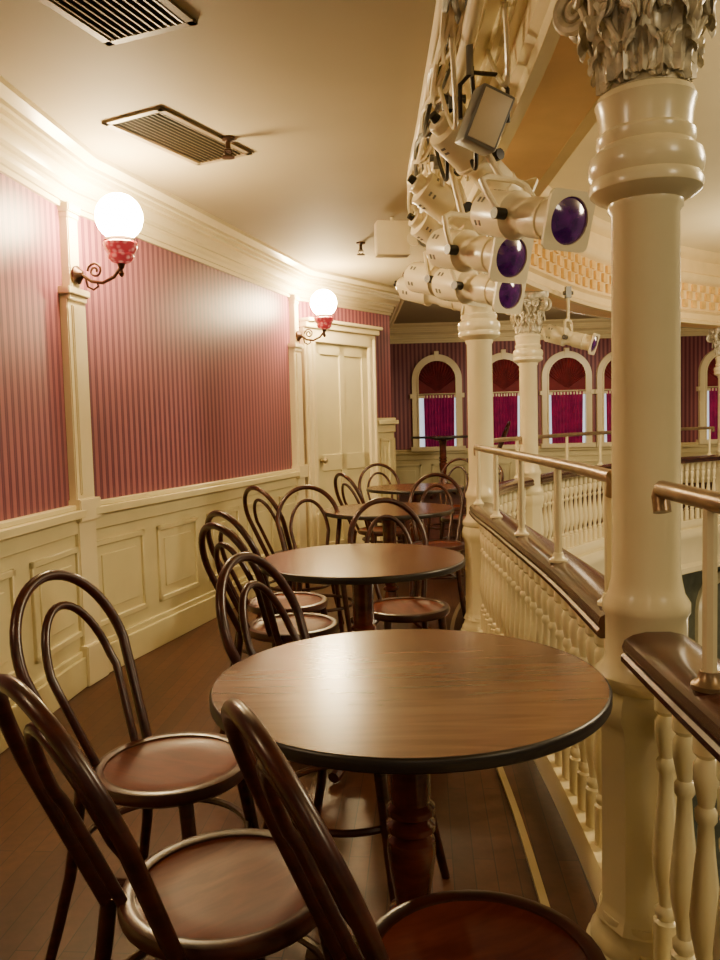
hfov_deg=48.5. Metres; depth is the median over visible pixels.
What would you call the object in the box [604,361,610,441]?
curtain
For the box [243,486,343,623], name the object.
bentwood chair
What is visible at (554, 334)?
spotlight
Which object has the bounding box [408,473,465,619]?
bentwood chair
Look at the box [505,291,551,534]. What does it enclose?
column
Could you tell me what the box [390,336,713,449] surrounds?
wall
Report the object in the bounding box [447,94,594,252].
spotlight
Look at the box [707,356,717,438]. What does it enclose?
curtain
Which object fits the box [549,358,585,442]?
curtain
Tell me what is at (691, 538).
trim
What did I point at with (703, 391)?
window
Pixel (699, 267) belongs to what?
trim
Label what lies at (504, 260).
spotlight
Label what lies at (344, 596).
bentwood chair
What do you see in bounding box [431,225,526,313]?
spotlight
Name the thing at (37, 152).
trim
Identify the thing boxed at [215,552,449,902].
bentwood chair
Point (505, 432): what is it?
bentwood chair
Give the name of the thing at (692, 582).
wall
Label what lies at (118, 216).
wall sconce
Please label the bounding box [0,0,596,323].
ceiling
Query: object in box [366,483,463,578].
cafe table
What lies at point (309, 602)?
bentwood chair
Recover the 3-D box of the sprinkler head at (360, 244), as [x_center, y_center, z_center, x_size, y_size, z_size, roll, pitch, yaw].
[0.005,-1.703,5.897,0.070,0.092,0.070,-2,4,0]
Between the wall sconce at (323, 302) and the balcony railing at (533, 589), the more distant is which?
the wall sconce at (323, 302)
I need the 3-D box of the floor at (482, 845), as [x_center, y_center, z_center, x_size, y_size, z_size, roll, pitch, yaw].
[0.918,0.995,5.378,6.277,0.250,15.920,1,4,27]
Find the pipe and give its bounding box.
[407,0,484,212]
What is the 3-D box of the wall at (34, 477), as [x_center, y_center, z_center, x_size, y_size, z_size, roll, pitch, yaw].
[-1.743,-0.106,0.897,0.121,2.700,6.222,-1,4,5]
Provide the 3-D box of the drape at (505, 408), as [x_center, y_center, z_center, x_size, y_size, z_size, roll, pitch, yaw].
[1.969,-0.832,10.912,0.380,0.700,0.055,-2,4,0]
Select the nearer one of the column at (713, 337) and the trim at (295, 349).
the trim at (295, 349)
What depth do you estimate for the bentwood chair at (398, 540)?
7.16 m
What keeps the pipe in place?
hanging from the ceiling at (324, 96)
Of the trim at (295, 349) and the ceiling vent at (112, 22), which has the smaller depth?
the ceiling vent at (112, 22)
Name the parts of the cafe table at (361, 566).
leg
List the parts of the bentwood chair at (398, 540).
backrest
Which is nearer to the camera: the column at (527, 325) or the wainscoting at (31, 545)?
the wainscoting at (31, 545)
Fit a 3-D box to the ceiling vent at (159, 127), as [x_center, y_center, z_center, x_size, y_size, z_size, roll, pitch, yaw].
[-0.821,-1.568,3.680,0.330,0.014,0.660,1,4,27]
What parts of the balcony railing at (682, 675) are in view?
rail, cap rail, handrail, post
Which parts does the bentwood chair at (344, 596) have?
leg, backrest, leg, leg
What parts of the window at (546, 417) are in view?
glass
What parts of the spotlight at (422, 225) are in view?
knob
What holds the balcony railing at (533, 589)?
on the floor at (482, 845)
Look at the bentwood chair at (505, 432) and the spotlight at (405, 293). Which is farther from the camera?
the bentwood chair at (505, 432)
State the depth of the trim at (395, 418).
8.22 m
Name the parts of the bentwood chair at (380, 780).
backrest, leg, leg, leg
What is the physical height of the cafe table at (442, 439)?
0.749 m
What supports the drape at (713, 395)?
hanging from the curtain at (712, 380)
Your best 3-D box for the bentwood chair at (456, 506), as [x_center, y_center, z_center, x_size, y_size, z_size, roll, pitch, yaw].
[0.869,0.255,7.710,0.423,0.917,0.556,1,5,30]
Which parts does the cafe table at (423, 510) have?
leg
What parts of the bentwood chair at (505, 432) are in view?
backrest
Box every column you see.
[458,303,500,631]
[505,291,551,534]
[553,0,716,959]
[706,327,719,515]
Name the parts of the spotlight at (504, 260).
knob, drop stem, color frame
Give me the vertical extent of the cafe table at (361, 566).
0.749 m
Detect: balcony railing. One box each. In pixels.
[469,444,611,902]
[494,436,533,523]
[538,426,719,556]
[621,480,719,959]
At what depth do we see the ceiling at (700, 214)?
5.68 m
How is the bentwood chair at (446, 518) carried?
on the floor at (482, 845)
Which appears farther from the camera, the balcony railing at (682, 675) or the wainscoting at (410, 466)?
the wainscoting at (410, 466)
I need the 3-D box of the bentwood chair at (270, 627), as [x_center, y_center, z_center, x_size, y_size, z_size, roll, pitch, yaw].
[-0.337,0.597,3.192,0.556,0.917,0.423,-5,5,-42]
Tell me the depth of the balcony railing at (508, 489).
6.11 m
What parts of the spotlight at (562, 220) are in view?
drop stem, knob, color frame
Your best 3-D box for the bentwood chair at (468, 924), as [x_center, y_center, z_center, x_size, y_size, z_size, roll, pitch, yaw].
[0.103,0.726,1.147,0.556,0.917,0.423,-3,4,-25]
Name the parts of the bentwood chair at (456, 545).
leg, backrest, seat, leg, leg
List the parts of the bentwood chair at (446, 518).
leg, seat, leg, backrest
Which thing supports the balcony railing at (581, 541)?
on the floor at (482, 845)
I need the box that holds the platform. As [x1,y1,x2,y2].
[400,482,711,542]
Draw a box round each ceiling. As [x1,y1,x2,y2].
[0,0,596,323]
[548,0,719,252]
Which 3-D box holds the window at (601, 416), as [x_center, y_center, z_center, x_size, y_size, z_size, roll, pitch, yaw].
[3.571,-1.138,10.894,0.740,1.350,0.120,-2,4,0]
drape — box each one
[424,395,453,446]
[493,393,517,444]
[551,391,582,442]
[606,391,610,441]
[709,388,717,438]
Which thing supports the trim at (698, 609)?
attached to the wall at (692, 582)
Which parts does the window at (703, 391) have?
glass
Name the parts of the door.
knob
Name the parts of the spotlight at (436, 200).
knob, knob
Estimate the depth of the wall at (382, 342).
7.94 m
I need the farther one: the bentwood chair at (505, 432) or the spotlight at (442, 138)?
the bentwood chair at (505, 432)
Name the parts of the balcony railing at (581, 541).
post, post, handrail, cap rail, rail, post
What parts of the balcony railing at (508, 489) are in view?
handrail, cap rail, post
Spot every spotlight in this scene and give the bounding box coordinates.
[394,261,463,315]
[403,250,487,306]
[407,154,480,234]
[407,211,453,244]
[426,164,533,283]
[429,95,537,191]
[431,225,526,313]
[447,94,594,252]
[540,286,599,354]
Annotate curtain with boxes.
[419,361,455,446]
[492,359,518,444]
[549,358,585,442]
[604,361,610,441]
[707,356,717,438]
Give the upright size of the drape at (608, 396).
0.700 m
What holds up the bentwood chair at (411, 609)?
on the floor at (482, 845)
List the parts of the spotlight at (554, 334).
drop stem, color frame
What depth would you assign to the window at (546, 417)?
10.88 m
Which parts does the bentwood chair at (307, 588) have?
backrest, leg, leg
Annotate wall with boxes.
[0,173,69,520]
[77,216,291,499]
[298,301,391,417]
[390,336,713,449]
[682,567,719,658]
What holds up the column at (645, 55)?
on the floor at (482, 845)
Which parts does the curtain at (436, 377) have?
rod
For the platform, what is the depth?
9.34 m
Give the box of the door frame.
[299,317,382,546]
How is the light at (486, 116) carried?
hanging from the pipe
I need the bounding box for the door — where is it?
[315,342,370,545]
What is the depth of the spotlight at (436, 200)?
3.32 m
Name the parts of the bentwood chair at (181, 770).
leg, backrest, leg, seat, leg, leg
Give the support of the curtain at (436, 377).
hanging from the window at (417, 401)
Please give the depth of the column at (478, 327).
4.53 m
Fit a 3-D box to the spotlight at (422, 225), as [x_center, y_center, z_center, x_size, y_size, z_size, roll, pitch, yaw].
[0.431,-1.250,3.977,0.446,0.455,0.217,-4,5,-31]
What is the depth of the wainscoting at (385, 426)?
8.01 m
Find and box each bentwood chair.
[0,674,332,959]
[9,569,258,959]
[198,522,338,734]
[205,510,327,666]
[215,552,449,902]
[221,698,605,959]
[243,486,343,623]
[276,485,352,632]
[334,473,406,586]
[347,497,449,629]
[358,463,407,543]
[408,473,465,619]
[426,458,467,539]
[439,464,503,573]
[466,421,510,490]
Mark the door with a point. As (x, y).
(341, 370)
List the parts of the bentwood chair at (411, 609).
backrest, leg, seat, leg, leg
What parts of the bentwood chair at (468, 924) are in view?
backrest, seat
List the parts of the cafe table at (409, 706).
leg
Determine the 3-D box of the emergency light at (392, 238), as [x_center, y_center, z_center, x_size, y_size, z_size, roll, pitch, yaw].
[0.243,-1.582,5.194,0.285,0.250,0.130,-2,4,-9]
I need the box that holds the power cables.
[407,0,510,248]
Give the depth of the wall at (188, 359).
4.98 m
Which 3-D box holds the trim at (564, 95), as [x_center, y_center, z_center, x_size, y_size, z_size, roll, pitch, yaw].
[2.283,-1.563,4.721,3.470,0.328,14.172,1,4,27]
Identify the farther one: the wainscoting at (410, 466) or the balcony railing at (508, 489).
the wainscoting at (410, 466)
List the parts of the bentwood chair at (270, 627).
leg, backrest, seat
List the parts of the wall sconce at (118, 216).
arm, lamp shade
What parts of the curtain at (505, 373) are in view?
rod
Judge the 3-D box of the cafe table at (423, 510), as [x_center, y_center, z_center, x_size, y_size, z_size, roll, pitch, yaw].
[0.184,0.546,4.849,0.783,0.749,0.783,-2,4,-6]
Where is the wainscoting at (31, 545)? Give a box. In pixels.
[0,505,86,753]
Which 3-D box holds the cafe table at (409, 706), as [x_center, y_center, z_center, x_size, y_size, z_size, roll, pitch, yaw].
[0.105,0.769,1.627,0.783,0.749,0.783,-2,4,0]
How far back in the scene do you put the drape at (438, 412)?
10.91 m
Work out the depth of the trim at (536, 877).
2.42 m
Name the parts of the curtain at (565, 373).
rod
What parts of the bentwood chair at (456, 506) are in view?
leg, backrest, leg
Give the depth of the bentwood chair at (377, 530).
5.99 m
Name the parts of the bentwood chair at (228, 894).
backrest, leg, seat, leg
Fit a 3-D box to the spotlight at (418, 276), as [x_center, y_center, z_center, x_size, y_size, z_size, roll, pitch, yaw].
[0.421,-1.187,4.164,0.542,0.605,0.281,1,5,33]
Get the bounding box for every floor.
[0,513,694,959]
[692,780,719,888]
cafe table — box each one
[209,629,612,959]
[259,543,464,782]
[325,502,453,628]
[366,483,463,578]
[410,435,467,498]
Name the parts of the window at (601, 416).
glass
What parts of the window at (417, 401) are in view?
glass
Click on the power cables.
(442, 71)
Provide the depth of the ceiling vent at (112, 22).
2.58 m
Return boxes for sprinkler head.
[221,135,234,159]
[356,242,364,255]
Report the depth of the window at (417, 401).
10.89 m
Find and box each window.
[410,351,465,451]
[492,349,519,448]
[539,348,595,447]
[595,352,610,446]
[696,349,717,443]
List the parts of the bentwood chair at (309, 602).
leg, backrest, seat, leg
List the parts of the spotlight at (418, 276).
knob, color frame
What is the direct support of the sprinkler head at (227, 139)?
attached to the ceiling at (324, 96)
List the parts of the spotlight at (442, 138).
knob, knob, color frame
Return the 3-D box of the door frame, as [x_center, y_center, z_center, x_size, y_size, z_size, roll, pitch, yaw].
[-0.125,-0.347,7.434,0.120,2.200,1.110,1,5,37]
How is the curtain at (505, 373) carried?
hanging from the window at (502, 355)
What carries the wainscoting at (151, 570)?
attached to the wall at (188, 359)
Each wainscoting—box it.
[0,505,86,753]
[96,469,299,672]
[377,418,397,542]
[396,442,716,487]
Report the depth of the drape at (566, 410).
10.91 m
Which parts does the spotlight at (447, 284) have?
knob, color frame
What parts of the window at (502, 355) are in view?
glass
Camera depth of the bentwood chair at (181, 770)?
1.92 m
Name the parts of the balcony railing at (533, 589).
post, post, post, cap rail, rail, handrail, post, post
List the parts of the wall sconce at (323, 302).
arm, lamp shade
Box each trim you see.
[0,75,708,343]
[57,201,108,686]
[288,295,307,547]
[393,418,398,499]
[438,0,709,329]
[450,595,549,906]
[501,35,719,328]
[526,96,719,325]
[577,524,719,574]
[695,570,719,645]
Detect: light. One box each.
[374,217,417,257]
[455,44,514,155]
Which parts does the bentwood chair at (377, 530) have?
leg, backrest, leg, seat, leg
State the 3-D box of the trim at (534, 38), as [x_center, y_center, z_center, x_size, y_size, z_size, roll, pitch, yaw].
[2.149,-1.567,4.832,3.493,0.330,14.395,1,4,27]
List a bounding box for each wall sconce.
[71,193,142,290]
[296,289,336,344]
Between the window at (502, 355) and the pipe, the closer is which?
the pipe
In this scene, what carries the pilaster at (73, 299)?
attached to the wall at (188, 359)
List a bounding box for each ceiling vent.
[38,0,197,45]
[101,106,252,165]

